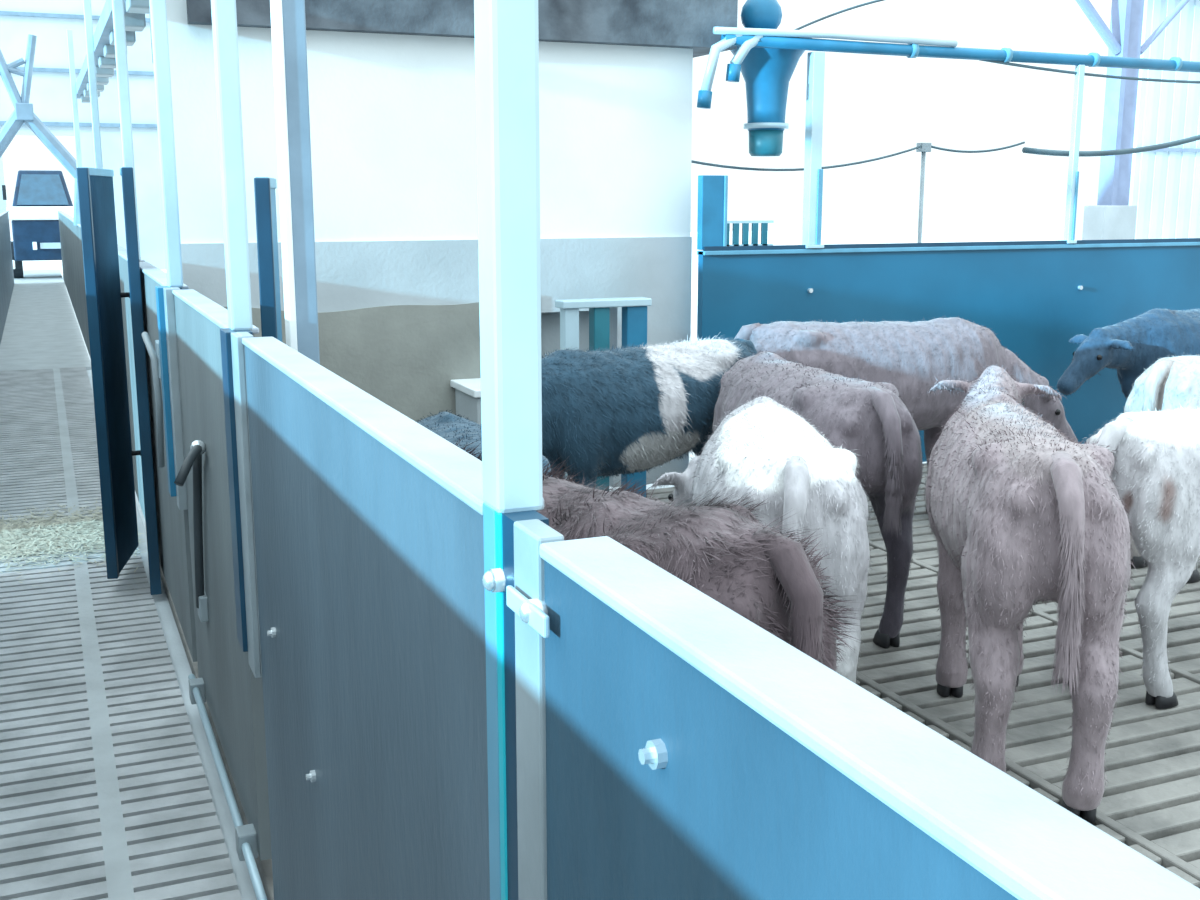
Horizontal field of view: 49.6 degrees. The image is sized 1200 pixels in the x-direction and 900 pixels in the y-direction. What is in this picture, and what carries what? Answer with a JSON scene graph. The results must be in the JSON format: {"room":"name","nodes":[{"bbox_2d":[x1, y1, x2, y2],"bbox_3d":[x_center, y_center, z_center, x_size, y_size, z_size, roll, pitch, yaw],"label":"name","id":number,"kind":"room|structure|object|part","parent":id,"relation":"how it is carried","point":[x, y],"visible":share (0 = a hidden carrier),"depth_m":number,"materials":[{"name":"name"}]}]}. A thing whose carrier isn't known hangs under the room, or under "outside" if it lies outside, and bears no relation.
{"room":"cattle barn","nodes":[
{"label":"cattle barn","id":0,"kind":"room"},
{"bbox_2d":[0,0,165,269],"bbox_3d":[-14.360,-8.051,27.797,10.200,8.500,0.300,-5,12,-23],"label":"wall","id":1,"kind":"structure","parent":0,"point":[50,92],"depth_m":29.00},
{"bbox_2d":[0,11,156,127],"bbox_3d":[-14.282,-9.282,27.369,10.200,4.680,0.100,-5,12,-23],"label":"trim","id":2,"kind":"structure","parent":1,"relation":"attached to","point":[7,13],"depth_m":28.61,"materials":[{"name":"metal"}]},
{"bbox_2d":[166,0,692,486],"bbox_3d":[-0.836,-1.074,7.164,2.900,2.750,0.230,-5,12,-23],"label":"wall","id":3,"kind":"structure","parent":0,"point":[393,116],"depth_m":7.00,"materials":[{"name":"white paint"}]},
{"bbox_2d":[149,0,737,61],"bbox_3d":[-1.030,-2.584,7.798,3.000,0.430,2.200,-5,12,-23],"label":"ceiling","id":4,"kind":"structure","parent":0,"point":[690,24],"depth_m":6.98,"materials":[{"name":"grey concrete"}]},
{"bbox_2d":[713,27,1199,72],"bbox_3d":[2.952,-2.495,8.238,5.050,0.133,0.087,-5,12,-23],"label":"pipe","id":5,"kind":"object","parent":4,"relation":"attached to","point":[912,47],"visible":1,"depth_m":7.76,"materials":[{"name":"blue metal"}]},
{"bbox_2d":[697,34,762,108],"bbox_3d":[0.735,-2.142,7.328,0.414,0.430,0.088,-5,12,-23],"label":"hose","id":6,"kind":"object","parent":5,"relation":"hanging from","point":[734,68],"visible":1,"depth_m":7.27,"materials":[{"name":"plastic"}]},
{"bbox_2d":[979,60,1199,83],"bbox_3d":[3.757,-2.480,8.591,3.101,0.097,0.017,-5,12,-23],"label":"cable","id":7,"kind":"object","parent":5,"relation":"hanging from","point":[997,62],"visible":1,"depth_m":8.35,"materials":[{"name":"black rubber"}]},
{"bbox_2d":[11,230,1063,530],"bbox_3d":[-0.245,-5.145,35.943,52.000,0.060,53.100,-5,12,-23],"label":"floor","id":8,"kind":"structure","parent":0,"point":[827,236],"depth_m":53.58,"materials":[{"name":"concrete"}]},
{"bbox_2d":[916,143,931,242],"bbox_3d":[2.149,-0.968,8.832,0.080,2.180,0.060,-5,12,-23],"label":"pole","id":9,"kind":"object","parent":8,"relation":"on","point":[926,147],"visible":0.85,"depth_m":8.66,"materials":[{"name":"metal"}]},
{"bbox_2d":[691,145,921,170],"bbox_3d":[1.320,-1.833,8.124,1.923,0.184,0.016,-7,13,-31],"label":"cable","id":10,"kind":"object","parent":9,"relation":"attached to","point":[920,146],"visible":0.88,"depth_m":8.06,"materials":[{"name":"black rubber"}]},
{"bbox_2d":[931,142,1024,152],"bbox_3d":[2.527,-2.033,8.720,0.738,0.081,0.015,-3,12,-17],"label":"cable","id":11,"kind":"object","parent":9,"relation":"attached to","point":[1021,143],"visible":1,"depth_m":8.72,"materials":[{"name":"black rubber"}]},
{"bbox_2d":[1022,135,1199,156],"bbox_3d":[3.800,-2.211,9.195,2.007,0.278,0.039,-5,12,-23],"label":"cable","id":12,"kind":"object","parent":11,"relation":"attached to","point":[1028,150],"visible":0.95,"depth_m":9.12,"materials":[{"name":"black rubber"}]},
{"bbox_2d":[1075,0,1189,239],"bbox_3d":[5.047,-3.091,12.644,2.154,4.600,0.280,-5,12,-23],"label":"column","id":13,"kind":"structure","parent":8,"relation":"on","point":[1112,218],"depth_m":12.57,"materials":[{"name":"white metal"}]},
{"bbox_2d":[1129,0,1199,238],"bbox_3d":[11.019,-4.374,19.441,8.100,4.500,0.600,-5,12,-23],"label":"wall","id":14,"kind":"structure","parent":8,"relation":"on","point":[1165,183],"depth_m":18.05,"materials":[{"name":"white metal"}]},
{"bbox_3d":[11.082,-4.438,19.406,8.000,0.040,0.050,-5,12,-23],"label":"rail","id":15,"kind":"part","parent":14,"relation":"part of","materials":[{"name":"white metal"}]},
{"bbox_2d":[0,269,1199,899],"bbox_3d":[-3.406,-1.390,16.250,7.576,0.132,33.500,-5,12,-23],"label":"floor","id":16,"kind":"structure","parent":0,"point":[51,846],"depth_m":4.45,"materials":[{"name":"concrete"}]},
{"bbox_2d":[0,211,13,343],"bbox_3d":[-7.368,-2.086,15.832,0.074,1.400,20.900,-5,12,-23],"label":"partition panel","id":17,"kind":"object","parent":16,"relation":"on","point":[6,263],"visible":1,"depth_m":19.93,"materials":[{"name":"grey plastic"}]},
{"bbox_2d":[2,170,74,277],"bbox_3d":[-11.660,-4.750,27.320,1.540,2.195,1.850,-5,12,-23],"label":"parked vehicle","id":18,"kind":"object","parent":16,"relation":"on","point":[39,195],"visible":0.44,"depth_m":26.65,"materials":[{"name":"white paint"}]},
{"bbox_2d":[2,185,6,199],"bbox_3d":[-12.190,-5.269,26.600,0.070,0.300,0.050,-5,12,-23],"label":"mirror","id":19,"kind":"object","parent":18,"relation":"attached to","point":[3,186],"depth_m":26.58,"materials":[{"name":"black plastic"}]},
{"bbox_3d":[-11.235,-4.192,26.672,0.460,0.120,0.050,-5,12,-23],"label":"number plate","id":20,"kind":"part","parent":18,"relation":"part of","materials":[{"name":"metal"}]},
{"bbox_2d":[0,497,145,585],"bbox_3d":[-2.778,0.441,6.532,0.917,0.020,1.771,-5,12,-23],"label":"straw","id":21,"kind":"object","parent":16,"relation":"on","point":[20,536],"visible":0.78,"depth_m":6.54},
{"bbox_2d":[66,29,81,167],"bbox_3d":[-4.902,-2.314,12.315,0.047,3.200,0.098,-5,12,-23],"label":"post","id":22,"kind":"object","parent":16,"relation":"on","point":[69,32],"visible":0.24,"depth_m":12.12,"materials":[{"name":"metal"}]},
{"bbox_2d":[58,211,90,358],"bbox_3d":[-7.756,-2.763,19.075,0.068,1.320,14.500,-5,12,-23],"label":"partition panel","id":23,"kind":"object","parent":22,"relation":"attached to","point":[70,234],"visible":0.56,"depth_m":16.42,"materials":[{"name":"grey plastic"}]},
{"bbox_2d":[0,34,79,225],"bbox_3d":[-5.964,-3.278,13.383,1.442,1.933,0.200,-5,12,-23],"label":"brace","id":24,"kind":"object","parent":23,"relation":"on","point":[23,112],"visible":0.91,"depth_m":13.30,"materials":[{"name":"metal"}]},
{"bbox_3d":[-5.917,-3.473,13.365,0.170,0.170,0.200,-5,12,-23],"label":"gusset plate","id":25,"kind":"part","parent":24,"relation":"part of","materials":[{"name":"metal"}]},
{"bbox_2d":[83,0,102,168],"bbox_3d":[-3.333,-1.606,8.705,0.047,3.200,0.098,-5,12,-23],"label":"post","id":26,"kind":"object","parent":16,"relation":"on","point":[86,3],"visible":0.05,"depth_m":8.54,"materials":[{"name":"metal"}]},
{"bbox_2d":[118,245,144,517],"bbox_3d":[-2.734,-0.497,7.522,0.068,1.320,2.900,-5,12,-23],"label":"partition panel","id":27,"kind":"object","parent":26,"relation":"attached to","point":[122,252],"visible":0.18,"depth_m":6.79,"materials":[{"name":"grey plastic"}]},
{"bbox_2d":[112,0,140,260],"bbox_3d":[-2.146,-1.070,5.974,0.047,3.200,0.148,-5,12,-23],"label":"post","id":28,"kind":"object","parent":16,"relation":"on","point":[117,5],"visible":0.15,"depth_m":5.88,"materials":[{"name":"metal"}]},
{"bbox_2d":[76,167,140,578],"bbox_3d":[-2.167,-0.353,5.770,0.103,1.752,0.584,-1,11,-3],"label":"gate","id":29,"kind":"object","parent":28,"relation":"attached to","point":[104,295],"visible":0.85,"depth_m":5.64,"materials":[{"name":"blue metal"}]},
{"bbox_2d":[139,262,196,661],"bbox_3d":[-1.759,-0.057,5.279,0.068,1.320,1.770,-5,12,-23],"label":"partition panel","id":30,"kind":"object","parent":28,"relation":"attached to","point":[172,522],"visible":0.48,"depth_m":5.10,"materials":[{"name":"grey plastic"}]},
{"bbox_2d":[120,167,161,594],"bbox_3d":[-1.962,-0.282,5.550,0.048,1.807,0.243,-5,12,-23],"label":"gate","id":31,"kind":"object","parent":30,"relation":"attached to","point":[127,175],"visible":1,"depth_m":5.43,"materials":[{"name":"blue metal"}]},
{"bbox_2d":[142,332,164,467],"bbox_3d":[-1.634,-0.179,4.791,0.074,0.516,0.217,-5,12,-23],"label":"handle","id":32,"kind":"object","parent":30,"relation":"attached to","point":[154,355],"visible":0.73,"depth_m":4.72,"materials":[{"name":"metal"}]},
{"bbox_3d":[-1.595,-0.331,4.726,0.030,0.130,0.100,-5,12,-23],"label":"plate","id":33,"kind":"part","parent":32,"relation":"part of","materials":[{"name":"metal"}]},
{"bbox_2d":[254,177,281,341],"bbox_3d":[-1.029,0.013,4.188,0.102,1.742,0.400,0,11,-1],"label":"gate","id":34,"kind":"object","parent":16,"relation":"on","point":[264,187],"visible":0.39,"depth_m":3.89,"materials":[{"name":"blue metal"}]},
{"bbox_2d":[270,0,319,363],"bbox_3d":[-0.793,-0.567,3.411,0.077,3.200,0.070,-5,12,-23],"label":"post","id":35,"kind":"object","parent":16,"relation":"on","point":[288,21],"visible":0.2,"depth_m":3.35,"materials":[{"name":"metal"}]},
{"bbox_2d":[450,378,481,425],"bbox_3d":[-0.553,-0.021,7.123,0.410,0.700,0.440,-5,12,-23],"label":"trough","id":36,"kind":"object","parent":16,"relation":"on","point":[467,391],"visible":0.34,"depth_m":6.97,"materials":[{"name":"white paint"}]},
{"bbox_2d":[416,410,552,475],"bbox_3d":[-0.490,0.347,4.636,0.592,0.933,1.611,-2,11,-11],"label":"calf","id":37,"kind":"object","parent":16,"relation":"on","point":[449,426],"visible":0.04,"depth_m":4.50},
{"bbox_2d":[474,0,563,899],"bbox_3d":[-0.065,-0.127,1.166,0.062,3.200,0.200,-5,12,-23],"label":"post","id":38,"kind":"object","parent":16,"relation":"on","point":[517,627],"visible":0.98,"depth_m":1.21,"materials":[{"name":"metal"}]},
{"bbox_2d":[242,337,543,899],"bbox_3d":[-0.416,0.551,2.176,0.078,1.320,1.660,-5,12,-23],"label":"partition panel","id":39,"kind":"object","parent":38,"relation":"attached to","point":[369,533],"visible":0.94,"depth_m":1.89,"materials":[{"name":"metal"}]},
{"bbox_2d":[211,0,261,677],"bbox_3d":[-0.796,-0.765,2.783,0.066,2.570,0.200,-5,12,-23],"label":"post","id":40,"kind":"object","parent":39,"relation":"attached to","point":[224,16],"visible":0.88,"depth_m":2.88,"materials":[{"name":"metal"}]},
{"bbox_2d":[172,289,271,859],"bbox_3d":[-1.128,0.252,3.703,0.166,1.320,1.360,-5,12,-23],"label":"gate","id":41,"kind":"object","parent":40,"relation":"attached to","point":[233,694],"depth_m":3.59,"materials":[{"name":"grey metal"}]},
{"bbox_2d":[149,0,187,509],"bbox_3d":[-1.409,-1.057,4.166,0.085,2.530,0.160,-5,12,-23],"label":"post","id":42,"kind":"object","parent":41,"relation":"attached to","point":[165,299],"visible":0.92,"depth_m":4.25,"materials":[{"name":"metal"}]},
{"bbox_2d":[76,0,149,102],"bbox_3d":[-3.136,-2.610,8.317,0.172,0.200,9.600,-5,12,-23],"label":"duct","id":43,"kind":"object","parent":42,"relation":"attached to","point":[135,11],"visible":0.67,"depth_m":7.85,"materials":[{"name":"metal"}]},
{"bbox_2d":[76,0,125,98],"bbox_3d":[-3.182,-2.616,8.296,0.072,0.100,9.600,-5,12,-23],"label":"tray","id":44,"kind":"object","parent":43,"relation":"on","point":[104,30],"depth_m":8.11,"materials":[{"name":"metal"}]},
{"bbox_3d":[-1.164,0.257,3.778,0.077,0.602,0.439,-2,11,-12],"label":"lever handle","id":45,"kind":"part","parent":41,"relation":"part of","materials":[{"name":"grey metal"}]},
{"bbox_3d":[-1.135,-0.007,3.671,0.044,0.044,0.044,-5,12,-23],"label":"knob","id":46,"kind":"part","parent":41,"relation":"part of","materials":[{"name":"metal"}]},
{"bbox_3d":[-1.221,0.480,3.995,0.026,0.080,0.080,-5,12,-23],"label":"pivot plate","id":47,"kind":"part","parent":41,"relation":"part of","materials":[{"name":"metal"}]},
{"bbox_2d":[188,674,266,899],"bbox_3d":[-1.044,0.923,3.632,0.047,0.070,1.650,-5,12,-23],"label":"rail","id":48,"kind":"object","parent":41,"relation":"attached to","point":[246,837],"visible":1,"depth_m":3.44,"materials":[{"name":"metal"}]},
{"bbox_2d":[539,536,1199,899],"bbox_3d":[0.215,0.837,0.723,0.078,1.320,1.240,-5,12,-23],"label":"partition panel","id":49,"kind":"object","parent":38,"relation":"attached to","point":[694,752],"visible":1,"depth_m":0.84,"materials":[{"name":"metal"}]},
{"bbox_2d":[555,297,651,497],"bbox_3d":[0.010,-0.234,7.010,0.510,1.160,0.170,-5,12,-23],"label":"barrier","id":50,"kind":"object","parent":16,"relation":"on","point":[602,311],"visible":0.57,"depth_m":6.88,"materials":[{"name":"metal"}]},
{"bbox_3d":[0.019,-0.779,6.880,0.510,0.040,0.120,-5,12,-23],"label":"rail","id":51,"kind":"part","parent":50,"relation":"part of","materials":[{"name":"metal"}]},
{"bbox_2d":[481,335,757,487],"bbox_3d":[0.054,0.044,5.827,1.848,1.069,0.677,-8,14,-35],"label":"calf","id":52,"kind":"object","parent":16,"relation":"on","point":[628,410],"visible":0.52,"depth_m":5.63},
{"bbox_2d":[451,436,860,673],"bbox_3d":[-0.234,0.527,3.205,0.747,1.130,1.879,-8,14,-37],"label":"calf","id":53,"kind":"object","parent":16,"relation":"on","point":[767,577],"visible":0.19,"depth_m":2.55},
{"bbox_2d":[652,394,875,682],"bbox_3d":[0.540,0.342,4.440,0.602,1.018,1.758,-1,11,-6],"label":"calf","id":54,"kind":"object","parent":16,"relation":"on","point":[762,443],"visible":0.6,"depth_m":3.68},
{"bbox_2d":[711,349,923,647],"bbox_3d":[0.843,0.128,5.463,0.742,1.044,1.614,0,11,0],"label":"calf","id":55,"kind":"object","parent":16,"relation":"on","point":[870,418],"visible":0.39,"depth_m":4.79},
{"bbox_2d":[734,316,1077,510],"bbox_3d":[1.616,-0.164,6.844,1.932,1.086,0.584,-1,11,-7],"label":"calf","id":56,"kind":"object","parent":16,"relation":"on","point":[910,355],"visible":0.52,"depth_m":6.59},
{"bbox_2d":[695,238,1199,461],"bbox_3d":[2.925,-0.682,8.593,5.100,1.390,0.100,-5,12,-23],"label":"wall","id":57,"kind":"structure","parent":16,"relation":"on","point":[1037,296],"depth_m":8.29,"materials":[{"name":"plastic"}]},
{"bbox_2d":[697,175,727,249],"bbox_3d":[0.644,-1.363,7.468,0.160,0.420,0.080,-5,12,-23],"label":"board","id":58,"kind":"object","parent":57,"relation":"on","point":[712,189],"visible":0.88,"depth_m":7.44,"materials":[{"name":"paint"}]},
{"bbox_2d":[727,220,773,245],"bbox_3d":[0.847,-1.296,7.775,0.420,0.150,0.030,-5,12,-23],"label":"rack","id":59,"kind":"object","parent":57,"relation":"on","point":[764,223],"visible":0.58,"depth_m":7.78,"materials":[{"name":"metal"}]},
{"bbox_2d":[799,51,824,247],"bbox_3d":[1.259,-1.756,7.648,0.122,1.123,0.100,-5,12,-23],"label":"post","id":60,"kind":"object","parent":57,"relation":"on","point":[813,171],"visible":0.93,"depth_m":7.63,"materials":[{"name":"metal"}]},
{"bbox_3d":[1.259,-1.215,7.754,0.122,0.020,0.100,-5,12,-23],"label":"foot plate","id":61,"kind":"part","parent":60,"relation":"part of","materials":[{"name":"metal"}]},
{"bbox_2d":[1064,65,1084,243],"bbox_3d":[3.058,-1.904,8.400,0.070,1.123,0.100,-5,12,-23],"label":"post","id":62,"kind":"object","parent":57,"relation":"on","point":[1073,173],"visible":0.88,"depth_m":8.38,"materials":[{"name":"metal"}]},
{"bbox_3d":[3.058,-1.363,8.506,0.070,0.020,0.100,-5,12,-23],"label":"foot plate","id":63,"kind":"part","parent":62,"relation":"part of","materials":[{"name":"metal"}]},
{"bbox_2d":[921,363,1137,822],"bbox_3d":[1.337,0.339,4.281,0.541,1.086,1.899,1,11,7],"label":"calf","id":64,"kind":"object","parent":16,"relation":"on","point":[1021,513],"visible":1,"depth_m":3.50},
{"bbox_2d":[1056,307,1199,400],"bbox_3d":[3.507,-0.363,7.963,1.909,1.046,0.546,-5,12,-24],"label":"calf","id":65,"kind":"object","parent":16,"relation":"on","point":[1129,346],"visible":0.63,"depth_m":7.63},
{"bbox_2d":[1065,403,1199,708],"bbox_3d":[2.423,0.281,4.725,1.799,1.028,0.528,-5,12,-25],"label":"calf","id":66,"kind":"object","parent":16,"relation":"on","point":[1157,465],"visible":0.58,"depth_m":4.25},
{"bbox_2d":[1124,354,1199,582],"bbox_3d":[3.166,-0.017,6.215,1.817,1.039,0.532,-7,13,-30],"label":"calf","id":67,"kind":"object","parent":16,"relation":"on","point":[1168,382],"visible":0.31,"depth_m":5.70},
{"bbox_2d":[730,0,804,156],"bbox_3d":[0.998,-2.229,7.752,0.514,0.930,0.514,-5,12,-23],"label":"hopper","id":68,"kind":"object","parent":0,"point":[767,73],"visible":0.73,"depth_m":7.66,"materials":[{"name":"blue paint"}]},
{"bbox_3d":[0.952,-2.563,7.666,0.260,0.240,0.200,-5,12,-23],"label":"motor","id":69,"kind":"part","parent":68,"relation":"part of","materials":[{"name":"blue paint"}]},
{"bbox_3d":[0.998,-1.851,7.826,0.207,0.160,0.207,-5,12,-23],"label":"spout","id":70,"kind":"part","parent":68,"relation":"part of","materials":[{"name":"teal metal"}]},
{"bbox_2d":[794,0,884,29],"bbox_3d":[1.544,-2.718,8.114,0.905,0.304,0.016,-5,12,-23],"label":"cable","id":71,"kind":"object","parent":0,"point":[874,1],"visible":0.88,"depth_m":8.08,"materials":[{"name":"black rubber"}]}
]}

